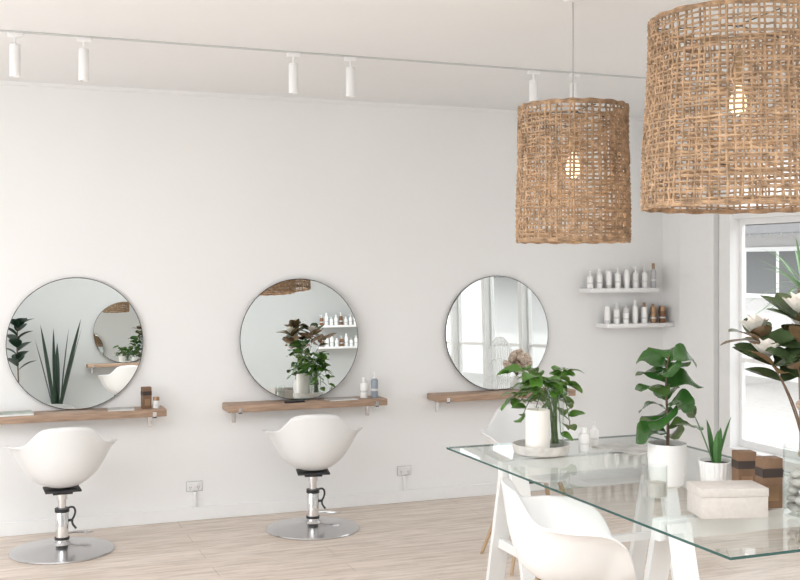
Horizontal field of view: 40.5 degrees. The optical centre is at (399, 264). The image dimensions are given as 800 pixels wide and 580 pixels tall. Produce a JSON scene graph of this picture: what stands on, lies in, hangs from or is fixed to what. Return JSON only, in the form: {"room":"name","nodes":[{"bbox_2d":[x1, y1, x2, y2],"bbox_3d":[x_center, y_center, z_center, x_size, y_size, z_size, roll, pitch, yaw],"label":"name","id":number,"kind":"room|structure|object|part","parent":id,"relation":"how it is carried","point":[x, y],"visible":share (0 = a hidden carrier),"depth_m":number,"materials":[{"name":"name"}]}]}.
{"room":"salon","nodes":[
{"label":"salon","id":0,"kind":"room"},
{"bbox_2d":[0,84,662,522],"bbox_3d":[-1.767,0.265,6.899,8.320,2.770,0.100,0,0,-21],"label":"wall","id":1,"kind":"structure","parent":0,"point":[189,207],"depth_m":7.21,"materials":[{"name":"paint"}]},
{"bbox_2d":[6,277,142,409],"bbox_3d":[-2.010,0.487,6.726,0.820,0.820,0.015,0,-1,-21],"label":"round mirror","id":2,"kind":"object","parent":1,"relation":"attached to","point":[75,343],"visible":1,"depth_m":6.72,"materials":[{"name":"metal"}]},
{"bbox_2d":[0,405,166,426],"bbox_3d":[-1.991,0.966,6.648,1.080,0.135,0.203,0,0,-21],"label":"shelf","id":3,"kind":"object","parent":1,"relation":"attached to","point":[96,413],"visible":1,"depth_m":6.60,"materials":[{"name":"brown wood"}]},
{"bbox_2d":[0,410,33,416],"bbox_3d":[-2.320,0.891,6.501,0.220,0.012,0.160,0,0,-25],"label":"magazine","id":4,"kind":"object","parent":3,"relation":"on","point":[22,412],"visible":1,"depth_m":6.46,"materials":[{"name":"paper"}]},
{"bbox_2d":[107,407,134,410],"bbox_3d":[-1.733,0.894,6.730,0.160,0.006,0.130,0,0,-16],"label":"magazine","id":5,"kind":"object","parent":3,"relation":"on","point":[114,408],"visible":1,"depth_m":6.69,"materials":[{"name":"paper"}]},
{"bbox_2d":[141,386,151,408],"bbox_3d":[-1.589,0.830,6.786,0.056,0.135,0.046,0,0,-31],"label":"bottle","id":6,"kind":"object","parent":3,"relation":"on","point":[146,392],"visible":1,"depth_m":6.77,"materials":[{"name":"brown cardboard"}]},
{"bbox_2d":[153,397,158,407],"bbox_3d":[-1.529,0.863,6.799,0.040,0.070,0.040,0,0,-21],"label":"bottle","id":7,"kind":"object","parent":3,"relation":"on","point":[155,399],"visible":1,"depth_m":6.78,"materials":[{"name":"white plastic"}]},
{"bbox_2d":[186,481,201,506],"bbox_3d":[-1.328,1.481,7.005,0.105,0.166,0.022,0,0,-21],"label":"power outlet","id":8,"kind":"object","parent":1,"relation":"attached to","point":[194,486],"visible":1,"depth_m":7.00,"materials":[{"name":"white plastic"}]},
{"bbox_2d":[240,279,357,399],"bbox_3d":[-0.665,0.494,7.216,0.808,0.807,0.061,0,0,-18],"label":"round mirror","id":9,"kind":"object","parent":1,"relation":"attached to","point":[299,337],"visible":1,"depth_m":7.21,"materials":[{"name":"metal"}]},
{"bbox_2d":[222,396,386,422],"bbox_3d":[-0.622,0.966,7.182,1.080,0.135,0.203,0,0,-21],"label":"shelf","id":10,"kind":"object","parent":1,"relation":"attached to","point":[315,403],"visible":0.93,"depth_m":7.09,"materials":[{"name":"brown wood"}]},
{"bbox_2d":[284,400,304,402],"bbox_3d":[-0.684,0.891,7.074,0.140,0.012,0.046,0,0,-33],"label":"comb","id":11,"kind":"object","parent":10,"relation":"on","point":[292,401],"visible":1,"depth_m":7.07,"materials":[{"name":"black plastic"}]},
{"bbox_2d":[324,397,357,400],"bbox_3d":[-0.392,0.894,7.226,0.200,0.006,0.110,0,0,-26],"label":"magazine","id":12,"kind":"object","parent":10,"relation":"on","point":[344,398],"visible":1,"depth_m":7.21,"materials":[{"name":"paper"}]},
{"bbox_2d":[360,377,366,397],"bbox_3d":[-0.245,0.828,7.332,0.051,0.140,0.051,0,0,-21],"label":"bottle","id":13,"kind":"object","parent":10,"relation":"on","point":[363,385],"visible":1,"depth_m":7.31,"materials":[{"name":"white plastic"}]},
{"bbox_2d":[370,372,377,397],"bbox_3d":[-0.172,0.810,7.339,0.048,0.175,0.048,0,0,24],"label":"bottle","id":14,"kind":"object","parent":10,"relation":"on","point":[374,382],"visible":1,"depth_m":7.32,"materials":[{"name":"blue plastic"}]},
{"bbox_2d":[0,471,640,536],"bbox_3d":[-1.755,1.607,6.842,8.100,0.085,0.016,0,0,-21],"label":"baseboard","id":15,"kind":"structure","parent":1,"relation":"attached to","point":[16,528],"depth_m":7.20,"materials":[{"name":"paint"}]},
{"bbox_2d":[0,80,662,120],"bbox_3d":[-1.754,-1.109,6.840,8.100,0.022,0.020,0,0,-21],"label":"trim","id":16,"kind":"structure","parent":1,"relation":"attached to","point":[4,82],"depth_m":7.15,"materials":[{"name":"paint"}]},
{"bbox_2d":[397,465,410,489],"bbox_3d":[0.032,1.481,7.535,0.105,0.166,0.022,0,0,-21],"label":"power outlet","id":17,"kind":"object","parent":1,"relation":"attached to","point":[401,470],"visible":1,"depth_m":7.53,"materials":[{"name":"white plastic"}]},
{"bbox_2d":[445,276,547,389],"bbox_3d":[0.701,0.487,7.783,0.820,0.820,0.015,0,-1,-21],"label":"round mirror","id":18,"kind":"object","parent":1,"relation":"attached to","point":[495,323],"visible":0.85,"depth_m":7.77,"materials":[{"name":"metal"}]},
{"bbox_2d":[427,388,575,411],"bbox_3d":[0.730,0.966,7.709,1.080,0.135,0.203,0,0,-21],"label":"shelf","id":19,"kind":"object","parent":1,"relation":"attached to","point":[446,397],"visible":0.66,"depth_m":7.58,"materials":[{"name":"brown wood"}]},
{"bbox_2d":[579,288,658,292],"bbox_3d":[1.637,0.187,8.087,0.595,0.030,0.160,0,0,-21],"label":"wall shelf","id":20,"kind":"object","parent":1,"relation":"attached to","point":[587,290],"visible":0.97,"depth_m":8.00,"materials":[{"name":"paint"}]},
{"bbox_2d":[587,272,592,287],"bbox_3d":[1.396,0.112,7.954,0.042,0.120,0.042,0,0,-21],"label":"bottle","id":21,"kind":"object","parent":20,"relation":"on","point":[590,277],"visible":1,"depth_m":7.94,"materials":[{"name":"white plastic"}]},
{"bbox_2d":[597,271,601,287],"bbox_3d":[1.469,0.106,7.982,0.042,0.130,0.042,0,0,24],"label":"bottle","id":22,"kind":"object","parent":20,"relation":"on","point":[599,277],"visible":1,"depth_m":7.96,"materials":[{"name":"white plastic"}]},
{"bbox_2d":[606,272,610,287],"bbox_3d":[1.542,0.112,8.010,0.042,0.120,0.042,0,0,-21],"label":"bottle","id":23,"kind":"object","parent":20,"relation":"on","point":[608,274],"visible":1,"depth_m":7.99,"materials":[{"name":"white plastic"}]},
{"bbox_2d":[615,268,620,287],"bbox_3d":[1.614,0.097,8.039,0.042,0.150,0.042,0,0,24],"label":"bottle","id":24,"kind":"object","parent":20,"relation":"on","point":[617,275],"visible":1,"depth_m":8.02,"materials":[{"name":"white plastic"}]},
{"bbox_2d":[624,270,629,287],"bbox_3d":[1.687,0.104,8.067,0.044,0.135,0.044,0,0,-21],"label":"bottle","id":25,"kind":"object","parent":20,"relation":"on","point":[626,272],"visible":1,"depth_m":8.05,"materials":[{"name":"white plastic"}]},
{"bbox_2d":[632,267,638,287],"bbox_3d":[1.760,0.091,8.095,0.044,0.160,0.044,0,0,24],"label":"bottle","id":26,"kind":"object","parent":20,"relation":"on","point":[635,274],"visible":1,"depth_m":8.08,"materials":[{"name":"white plastic"}]},
{"bbox_2d":[641,267,647,287],"bbox_3d":[1.832,0.094,8.123,0.044,0.155,0.044,0,0,-21],"label":"bottle","id":27,"kind":"object","parent":20,"relation":"on","point":[644,280],"visible":1,"depth_m":8.11,"materials":[{"name":"white plastic"}]},
{"bbox_2d":[650,263,655,287],"bbox_3d":[1.905,0.079,8.152,0.042,0.185,0.042,0,0,-21],"label":"bottle","id":28,"kind":"object","parent":20,"relation":"on","point":[653,271],"visible":1,"depth_m":8.13,"materials":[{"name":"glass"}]},
{"bbox_2d":[596,322,673,327],"bbox_3d":[1.765,0.450,8.137,0.580,0.030,0.160,0,0,-21],"label":"wall shelf","id":29,"kind":"object","parent":1,"relation":"attached to","point":[639,324],"visible":0.91,"depth_m":8.06,"materials":[{"name":"paint"}]},
{"bbox_2d":[604,306,609,323],"bbox_3d":[1.531,0.369,8.006,0.044,0.130,0.044,0,0,-21],"label":"bottle","id":30,"kind":"object","parent":29,"relation":"on","point":[607,308],"visible":1,"depth_m":7.99,"materials":[{"name":"white plastic"}]},
{"bbox_2d":[614,305,619,323],"bbox_3d":[1.606,0.364,8.035,0.042,0.140,0.042,0,0,-21],"label":"bottle","id":31,"kind":"object","parent":29,"relation":"on","point":[616,311],"visible":1,"depth_m":8.02,"materials":[{"name":"white plastic"}]},
{"bbox_2d":[623,309,628,323],"bbox_3d":[1.681,0.380,8.065,0.047,0.110,0.047,0,0,-21],"label":"bottle","id":32,"kind":"object","parent":29,"relation":"on","point":[625,311],"visible":1,"depth_m":8.04,"materials":[{"name":"white plastic"}]},
{"bbox_2d":[632,306,637,322],"bbox_3d":[1.756,0.369,8.094,0.044,0.130,0.044,0,0,-21],"label":"bottle","id":33,"kind":"object","parent":29,"relation":"on","point":[635,308],"visible":1,"depth_m":8.08,"materials":[{"name":"white plastic"}]},
{"bbox_2d":[641,307,646,322],"bbox_3d":[1.831,0.374,8.123,0.044,0.120,0.044,0,0,-21],"label":"bottle","id":34,"kind":"object","parent":29,"relation":"on","point":[643,309],"visible":1,"depth_m":8.10,"materials":[{"name":"white plastic"}]},
{"bbox_3d":[1.831,0.333,8.123,0.044,0.036,0.044,0,0,-21],"label":"lid","id":35,"kind":"part","parent":34,"relation":"part of","materials":[{"name":"white plastic"}]},
{"bbox_2d":[650,307,656,322],"bbox_3d":[1.906,0.374,8.152,0.049,0.120,0.049,0,0,-21],"label":"bottle","id":36,"kind":"object","parent":29,"relation":"on","point":[653,310],"visible":1,"depth_m":8.13,"materials":[{"name":"brown glass"}]},
{"bbox_3d":[1.906,0.333,8.152,0.048,0.036,0.048,0,0,-21],"label":"lid","id":37,"kind":"part","parent":36,"relation":"part of","materials":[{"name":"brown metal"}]},
{"bbox_2d":[659,306,665,322],"bbox_3d":[1.981,0.372,8.181,0.049,0.125,0.049,0,0,-21],"label":"bottle","id":38,"kind":"object","parent":29,"relation":"on","point":[662,309],"visible":1,"depth_m":8.16,"materials":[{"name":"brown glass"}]},
{"bbox_3d":[1.981,0.328,8.181,0.048,0.038,0.048,0,0,-21],"label":"lid","id":39,"kind":"part","parent":38,"relation":"part of","materials":[{"name":"brown metal"}]},
{"bbox_2d":[0,0,799,117],"bbox_3d":[-0.292,-1.170,3.117,8.320,0.100,8.220,0,0,-21],"label":"ceiling","id":40,"kind":"structure","parent":0,"point":[610,36],"depth_m":5.51,"materials":[{"name":"paint"}]},
{"bbox_2d":[0,30,646,78],"bbox_3d":[-1.346,-1.115,5.379,6.200,0.010,0.022,0,0,-21],"label":"track","id":41,"kind":"object","parent":40,"relation":"attached to","point":[23,32],"visible":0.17,"depth_m":5.71,"materials":[{"name":"metal"}]},
{"bbox_2d":[7,32,22,77],"bbox_3d":[-1.841,-1.006,5.185,0.070,0.212,0.050,0,0,-21],"label":"track spotlight","id":42,"kind":"object","parent":41,"relation":"attached to","point":[15,49],"visible":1,"depth_m":5.16,"materials":[{"name":"white metal"}]},
{"bbox_2d":[76,37,90,81],"bbox_3d":[-1.546,-1.006,5.301,0.070,0.212,0.050,0,0,-21],"label":"track spotlight","id":43,"kind":"object","parent":41,"relation":"attached to","point":[83,52],"visible":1,"depth_m":5.28,"materials":[{"name":"white metal"}]},
{"bbox_2d":[287,52,299,93],"bbox_3d":[-0.558,-1.006,5.686,0.070,0.212,0.050,0,0,-21],"label":"track spotlight","id":44,"kind":"object","parent":41,"relation":"attached to","point":[293,67],"visible":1,"depth_m":5.67,"materials":[{"name":"white metal"}]},
{"bbox_2d":[344,57,356,97],"bbox_3d":[-0.265,-1.006,5.800,0.070,0.212,0.050,0,0,-21],"label":"track spotlight","id":45,"kind":"object","parent":41,"relation":"attached to","point":[350,71],"visible":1,"depth_m":5.78,"materials":[{"name":"white metal"}]},
{"bbox_2d":[527,70,539,107],"bbox_3d":[0.765,-1.006,6.201,0.070,0.212,0.050,0,0,-21],"label":"track spotlight","id":46,"kind":"object","parent":41,"relation":"attached to","point":[533,84],"visible":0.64,"depth_m":6.18,"materials":[{"name":"white metal"}]},
{"bbox_2d":[568,73,579,108],"bbox_3d":[1.012,-1.006,6.298,0.070,0.212,0.050,0,0,-21],"label":"track spotlight","id":47,"kind":"object","parent":41,"relation":"attached to","point":[569,74],"visible":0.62,"depth_m":6.28,"materials":[{"name":"white metal"}]},
{"bbox_2d":[515,0,631,243],"bbox_3d":[0.718,-0.605,4.500,0.478,1.028,0.477,0,0,19],"label":"pendant lamp","id":48,"kind":"object","parent":40,"relation":"hanging from","point":[573,168],"visible":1,"depth_m":4.33,"materials":[{"name":"wicker"}]},
{"bbox_3d":[0.718,-0.413,4.500,0.062,0.105,0.062,0,0,-21],"label":"bulb","id":49,"kind":"part","parent":48,"relation":"part of","materials":[{"name":"white glass"}]},
{"bbox_2d":[568,124,577,152],"bbox_3d":[0.718,-0.526,4.500,0.044,0.120,0.044,0,0,-21],"label":"socket","id":50,"kind":"object","parent":48,"relation":"attached to","point":[572,125],"depth_m":4.48,"materials":[{"name":"gold metal"}]},
{"bbox_3d":[0.718,-0.841,4.500,0.005,0.519,0.005,0,0,-44],"label":"hanging cord","id":51,"kind":"part","parent":48,"relation":"part of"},
{"bbox_3d":[0.718,-0.376,4.500,0.480,0.564,0.480,0,0,-21],"label":"lamp shade","id":52,"kind":"part","parent":48,"relation":"part of","materials":[{"name":"wicker"}]},
{"bbox_2d":[640,0,799,213],"bbox_3d":[1.197,-0.657,3.840,0.677,0.924,0.677,0,0,5],"label":"pendant lamp","id":53,"kind":"object","parent":40,"relation":"hanging from","point":[657,74],"visible":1,"depth_m":3.60,"materials":[{"name":"wicker"}]},
{"bbox_2d":[732,52,741,84],"bbox_3d":[1.197,-0.695,3.840,0.044,0.120,0.044,0,0,-21],"label":"socket","id":54,"kind":"object","parent":53,"relation":"attached to","point":[737,53],"depth_m":3.82,"materials":[{"name":"gold metal"}]},
{"bbox_3d":[1.197,-0.925,3.840,0.005,0.350,0.005,0,0,-44],"label":"hanging cord","id":55,"kind":"part","parent":53,"relation":"part of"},
{"bbox_3d":[1.197,-0.583,3.840,0.062,0.105,0.062,0,0,-21],"label":"bulb","id":56,"kind":"part","parent":53,"relation":"part of","materials":[{"name":"white glass"}]},
{"bbox_2d":[0,482,799,579],"bbox_3d":[-0.292,1.700,3.117,8.320,0.100,8.220,0,0,-21],"label":"floor","id":57,"kind":"structure","parent":0,"point":[440,539],"depth_m":6.31,"materials":[{"name":"brown wood"}]},
{"bbox_2d":[4,427,117,564],"bbox_3d":[-1.948,1.276,6.249,0.626,0.747,0.575,0,0,-23],"label":"salon chair","id":58,"kind":"object","parent":57,"relation":"on","point":[62,459],"visible":1,"depth_m":6.09,"materials":[{"name":"white plastic"}]},
{"bbox_3d":[-1.948,1.300,6.249,0.200,0.029,0.170,0,0,-23],"label":"seat plate","id":59,"kind":"part","parent":58,"relation":"part of","materials":[{"name":"black metal"}]},
{"bbox_2d":[262,414,362,540],"bbox_3d":[-0.544,1.276,6.775,0.626,0.747,0.575,0,0,-9],"label":"salon chair","id":60,"kind":"object","parent":57,"relation":"on","point":[312,444],"visible":1,"depth_m":6.61,"materials":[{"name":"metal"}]},
{"bbox_3d":[-0.544,1.300,6.775,0.200,0.029,0.170,0,0,-9],"label":"seat plate","id":61,"kind":"part","parent":60,"relation":"part of","materials":[{"name":"black metal"}]},
{"bbox_2d":[480,403,589,574],"bbox_3d":[0.753,1.228,6.054,0.627,0.851,0.489,0,0,-16],"label":"armchair","id":62,"kind":"object","parent":57,"relation":"on","point":[502,428],"visible":0.45,"depth_m":6.18,"materials":[{"name":"white plastic"}]},
{"bbox_3d":[0.550,1.422,6.155,0.205,0.463,0.027,0,0,27],"label":"leg","id":63,"kind":"part","parent":62,"relation":"part of","materials":[{"name":"brown wood"}]},
{"bbox_3d":[0.641,1.422,5.846,0.027,0.463,0.205,0,0,31],"label":"leg","id":64,"kind":"part","parent":62,"relation":"part of","materials":[{"name":"brown wood"}]},
{"bbox_3d":[0.869,1.422,6.248,0.027,0.463,0.205,0,0,31],"label":"leg","id":65,"kind":"part","parent":62,"relation":"part of","materials":[{"name":"brown wood"}]},
{"bbox_3d":[0.959,1.422,5.939,0.205,0.463,0.027,0,0,27],"label":"leg","id":66,"kind":"part","parent":62,"relation":"part of","materials":[{"name":"brown wood"}]},
{"bbox_2d":[501,477,635,579],"bbox_3d":[0.620,1.228,4.034,0.489,0.851,0.627,0,0,1],"label":"armchair","id":67,"kind":"object","parent":57,"relation":"on","point":[555,537],"visible":1,"depth_m":3.87,"materials":[{"name":"white plastic"}]},
{"bbox_2d":[486,452,680,579],"bbox_3d":[0.902,1.280,5.203,0.940,0.738,0.477,0,0,-21],"label":"trestle","id":68,"kind":"object","parent":57,"relation":"on","point":[500,545],"visible":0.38,"depth_m":5.20,"materials":[{"name":"white paint"}]},
{"bbox_3d":[0.481,1.284,5.181,0.085,0.731,0.212,0,0,-21],"label":"leg","id":69,"kind":"part","parent":68,"relation":"part of","materials":[{"name":"white paint"}]},
{"bbox_3d":[0.577,1.284,4.934,0.085,0.731,0.212,0,0,-21],"label":"leg","id":70,"kind":"part","parent":68,"relation":"part of","materials":[{"name":"white paint"}]},
{"bbox_2d":[446,435,799,559],"bbox_3d":[1.154,0.905,4.555,1.140,0.010,2.170,0,0,-21],"label":"glass tabletop","id":71,"kind":"object","parent":68,"relation":"on","point":[448,448],"visible":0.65,"depth_m":4.13,"materials":[{"name":"clear glass"}]},
{"bbox_2d":[512,439,569,456],"bbox_3d":[0.675,0.876,5.189,0.274,0.046,0.274,0,0,-21],"label":"round tray","id":72,"kind":"object","parent":71,"relation":"on","point":[519,448],"visible":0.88,"depth_m":5.08,"materials":[{"name":"grey stone"}]},
{"bbox_2d":[525,408,549,447],"bbox_3d":[0.653,0.779,5.141,0.116,0.215,0.116,0,0,-21],"label":"pillar candle","id":73,"kind":"object","parent":72,"relation":"on","point":[537,420],"visible":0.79,"depth_m":5.09,"materials":[{"name":"wax"}]},
{"bbox_2d":[496,364,584,447],"bbox_3d":[0.700,0.681,5.245,0.396,0.410,0.357,0,0,25],"label":"trailing plant","id":74,"kind":"object","parent":72,"relation":"on","point":[533,381],"visible":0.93,"depth_m":5.22,"materials":[{"name":"green plant"}]},
{"bbox_2d":[579,427,588,451],"bbox_3d":[0.890,0.842,5.245,0.053,0.115,0.053,0,0,-21],"label":"bottle","id":75,"kind":"object","parent":71,"relation":"on","point":[583,436],"visible":1,"depth_m":5.22,"materials":[{"name":"white plastic"}]},
{"bbox_3d":[0.890,0.798,5.245,0.027,0.028,0.027,0,0,-21],"label":"lid","id":76,"kind":"part","parent":75,"relation":"part of","materials":[{"name":"white plastic"}]},
{"bbox_2d":[589,422,598,445],"bbox_3d":[0.965,0.839,5.390,0.048,0.120,0.048,0,0,24],"label":"bottle","id":77,"kind":"object","parent":71,"relation":"on","point":[593,432],"visible":1,"depth_m":5.37,"materials":[{"name":"white plastic"}]},
{"bbox_2d":[592,442,646,454],"bbox_3d":[1.115,0.896,5.302,0.210,0.006,0.280,0,0,-41],"label":"magazine","id":78,"kind":"object","parent":71,"relation":"on","point":[622,447],"visible":0.84,"depth_m":5.30,"materials":[{"name":"paper"}]},
{"bbox_2d":[646,465,667,498],"bbox_3d":[0.993,0.837,4.187,0.080,0.125,0.080,0,0,-21],"label":"candle jar","id":79,"kind":"object","parent":71,"relation":"on","point":[654,488],"visible":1,"depth_m":4.16,"materials":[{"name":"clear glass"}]},
{"bbox_2d":[635,343,703,488],"bbox_3d":[1.090,0.608,4.411,0.280,0.582,0.288,0,0,1],"label":"fiddle leaf fig","id":80,"kind":"object","parent":71,"relation":"on","point":[661,454],"visible":0.98,"depth_m":4.38,"materials":[{"name":"green plant"}]},
{"bbox_2d":[647,440,686,488],"bbox_3d":[1.087,0.812,4.415,0.156,0.175,0.156,0,0,-21],"label":"pot","id":81,"kind":"object","parent":80,"relation":"on","point":[661,454],"depth_m":4.35,"materials":[{"name":"white ceramic"}]},
{"bbox_3d":[1.090,0.559,4.417,0.020,0.382,0.017,0,0,-21],"label":"stem","id":82,"kind":"part","parent":80,"relation":"part of","materials":[{"name":"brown plant"}]},
{"bbox_2d":[692,411,731,480],"bbox_3d":[1.264,0.737,4.337,0.138,0.324,0.140,0,0,-36],"label":"potted succulent","id":83,"kind":"object","parent":71,"relation":"on","point":[714,467],"visible":0.77,"depth_m":4.31,"materials":[{"name":"white ceramic"}]},
{"bbox_2d":[698,457,731,480],"bbox_3d":[1.264,0.840,4.336,0.138,0.118,0.138,0,0,-21],"label":"pot","id":84,"kind":"object","parent":83,"relation":"on","point":[710,468],"depth_m":4.29,"materials":[{"name":"white ceramic"}]},
{"bbox_2d":[686,480,768,518],"bbox_3d":[1.182,0.847,3.918,0.248,0.105,0.150,0,0,-5],"label":"box","id":85,"kind":"object","parent":71,"relation":"on","point":[729,499],"visible":1,"depth_m":3.85,"materials":[{"name":"fabric"}]},
{"bbox_3d":[1.182,0.809,3.918,0.248,0.030,0.150,0,0,-5],"label":"box lid","id":86,"kind":"part","parent":85,"relation":"part of","materials":[{"name":"fabric"}]},
{"bbox_2d":[731,449,755,481],"bbox_3d":[1.346,0.813,4.242,0.076,0.172,0.061,0,0,-6],"label":"carton","id":87,"kind":"object","parent":71,"relation":"on","point":[742,461],"visible":0.57,"depth_m":4.21,"materials":[{"name":"brown cardboard"}]},
{"bbox_2d":[720,292,799,516],"bbox_3d":[1.486,0.497,3.910,0.660,0.805,0.450,0,0,-21],"label":"arrangement","id":88,"kind":"object","parent":71,"relation":"on","point":[757,327],"visible":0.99,"depth_m":3.87,"materials":[{"name":"green plant"}]},
{"bbox_2d":[786,468,799,512],"bbox_3d":[1.460,0.808,3.871,0.155,0.152,0.153,0,0,-21],"label":"pebbles","id":89,"kind":"object","parent":88,"relation":"in","point":[793,505],"visible":1,"depth_m":3.86,"materials":[{"name":"white stone"}]},
{"bbox_2d":[755,455,782,508],"bbox_3d":[1.372,0.807,4.031,0.079,0.185,0.061,0,0,-9],"label":"carton","id":90,"kind":"object","parent":71,"relation":"on","point":[768,469],"visible":0.8,"depth_m":4.00,"materials":[{"name":"brown cardboard"}]},
{"bbox_3d":[0.902,1.327,5.203,0.720,0.035,0.024,0,0,-21],"label":"shelf rail","id":91,"kind":"part","parent":68,"relation":"part of","materials":[{"name":"white paint"}]},
{"bbox_3d":[1.226,1.284,5.472,0.085,0.731,0.212,0,0,-21],"label":"leg","id":92,"kind":"part","parent":68,"relation":"part of","materials":[{"name":"white paint"}]},
{"bbox_3d":[1.322,1.284,5.225,0.085,0.731,0.212,0,0,-21],"label":"leg","id":93,"kind":"part","parent":68,"relation":"part of","materials":[{"name":"white paint"}]},
{"bbox_2d":[644,505,799,579],"bbox_3d":[1.352,1.280,4.048,0.940,0.738,0.477,0,0,-21],"label":"trestle","id":94,"kind":"object","parent":57,"relation":"on","point":[663,549],"visible":0.84,"depth_m":3.94,"materials":[{"name":"white paint"}]},
{"bbox_3d":[0.931,1.284,4.026,0.085,0.731,0.212,0,0,-21],"label":"leg","id":95,"kind":"part","parent":94,"relation":"part of","materials":[{"name":"white paint"}]},
{"bbox_3d":[1.028,1.284,3.779,0.085,0.731,0.212,0,0,-21],"label":"leg","id":96,"kind":"part","parent":94,"relation":"part of","materials":[{"name":"white paint"}]},
{"bbox_2d":[798,450,799,541],"bbox_3d":[2.503,1.376,6.364,0.317,0.551,0.310,0,0,-21],"label":"round stool","id":97,"kind":"object","parent":57,"relation":"on","point":[799,450],"visible":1,"depth_m":6.45,"materials":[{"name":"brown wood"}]},
{"bbox_2d":[795,400,799,410],"bbox_3d":[2.485,0.881,6.371,0.290,0.437,0.255,0,0,-29],"label":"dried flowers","id":98,"kind":"object","parent":97,"relation":"on","point":[797,405],"visible":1,"depth_m":6.36,"materials":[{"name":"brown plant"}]},
{"bbox_2d":[663,91,798,504],"bbox_3d":[3.528,0.265,4.606,0.120,2.770,8.020,0,0,-21],"label":"wall","id":99,"kind":"structure","parent":0,"point":[670,221],"depth_m":8.19,"materials":[{"name":"paint"}]},
{"bbox_2d":[682,477,695,487],"bbox_3d":[3.467,1.607,4.574,0.016,0.085,8.004,0,0,-21],"label":"baseboard","id":100,"kind":"structure","parent":99,"relation":"attached to","point":[686,479],"depth_m":8.02,"materials":[{"name":"paint"}]},
{"bbox_2d":[679,107,718,480],"bbox_3d":[2.166,0.223,7.864,0.050,2.683,0.400,0,0,-21],"label":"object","id":101,"kind":"structure","parent":99,"relation":"attached to","point":[698,233],"depth_m":7.81,"materials":[{"name":"paint"}]},
{"bbox_2d":[720,144,799,471],"bbox_3d":[3.330,0.280,4.990,0.150,2.100,5.680,0,0,-21],"label":"window","id":102,"kind":"structure","parent":99,"relation":"in","point":[732,226],"depth_m":7.53,"materials":[{"name":"paint"}]},
{"bbox_3d":[2.496,0.470,7.238,0.030,1.580,0.666,0,0,-21],"label":"sash","id":103,"kind":"part","parent":102,"relation":"part of","materials":[{"name":"paint"}]},
{"label":"outside","id":104,"kind":"structure","parent":0,"visible":0},
{"bbox_2d":[745,375,798,450],"bbox_3d":[12.686,1.810,15.679,24.970,0.080,48.000,0,0,-21],"label":"street","id":105,"kind":"structure","parent":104,"point":[770,419],"depth_m":13.01,"materials":[{"name":"white"}]},
{"bbox_2d":[745,160,799,382],"bbox_3d":[8.307,-0.530,12.899,4.150,4.600,42.000,0,0,-21],"label":"building","id":106,"kind":"structure","parent":105,"relation":"on","point":[780,238],"depth_m":16.80,"materials":[{"name":"paint"}]},
{"bbox_3d":[5.796,0.120,16.642,0.010,0.660,1.440,0,0,-21],"label":"pane","id":107,"kind":"part","parent":106,"relation":"part of","materials":[{"name":"glass"}]},
{"bbox_2d":[750,237,799,449],"bbox_3d":[3.096,0.779,8.377,0.844,1.987,0.865,0,0,-21],"label":"yucca","id":108,"kind":"object","parent":105,"relation":"on","point":[794,280],"visible":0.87,"depth_m":8.40,"materials":[{"name":"green plant"}]}
]}

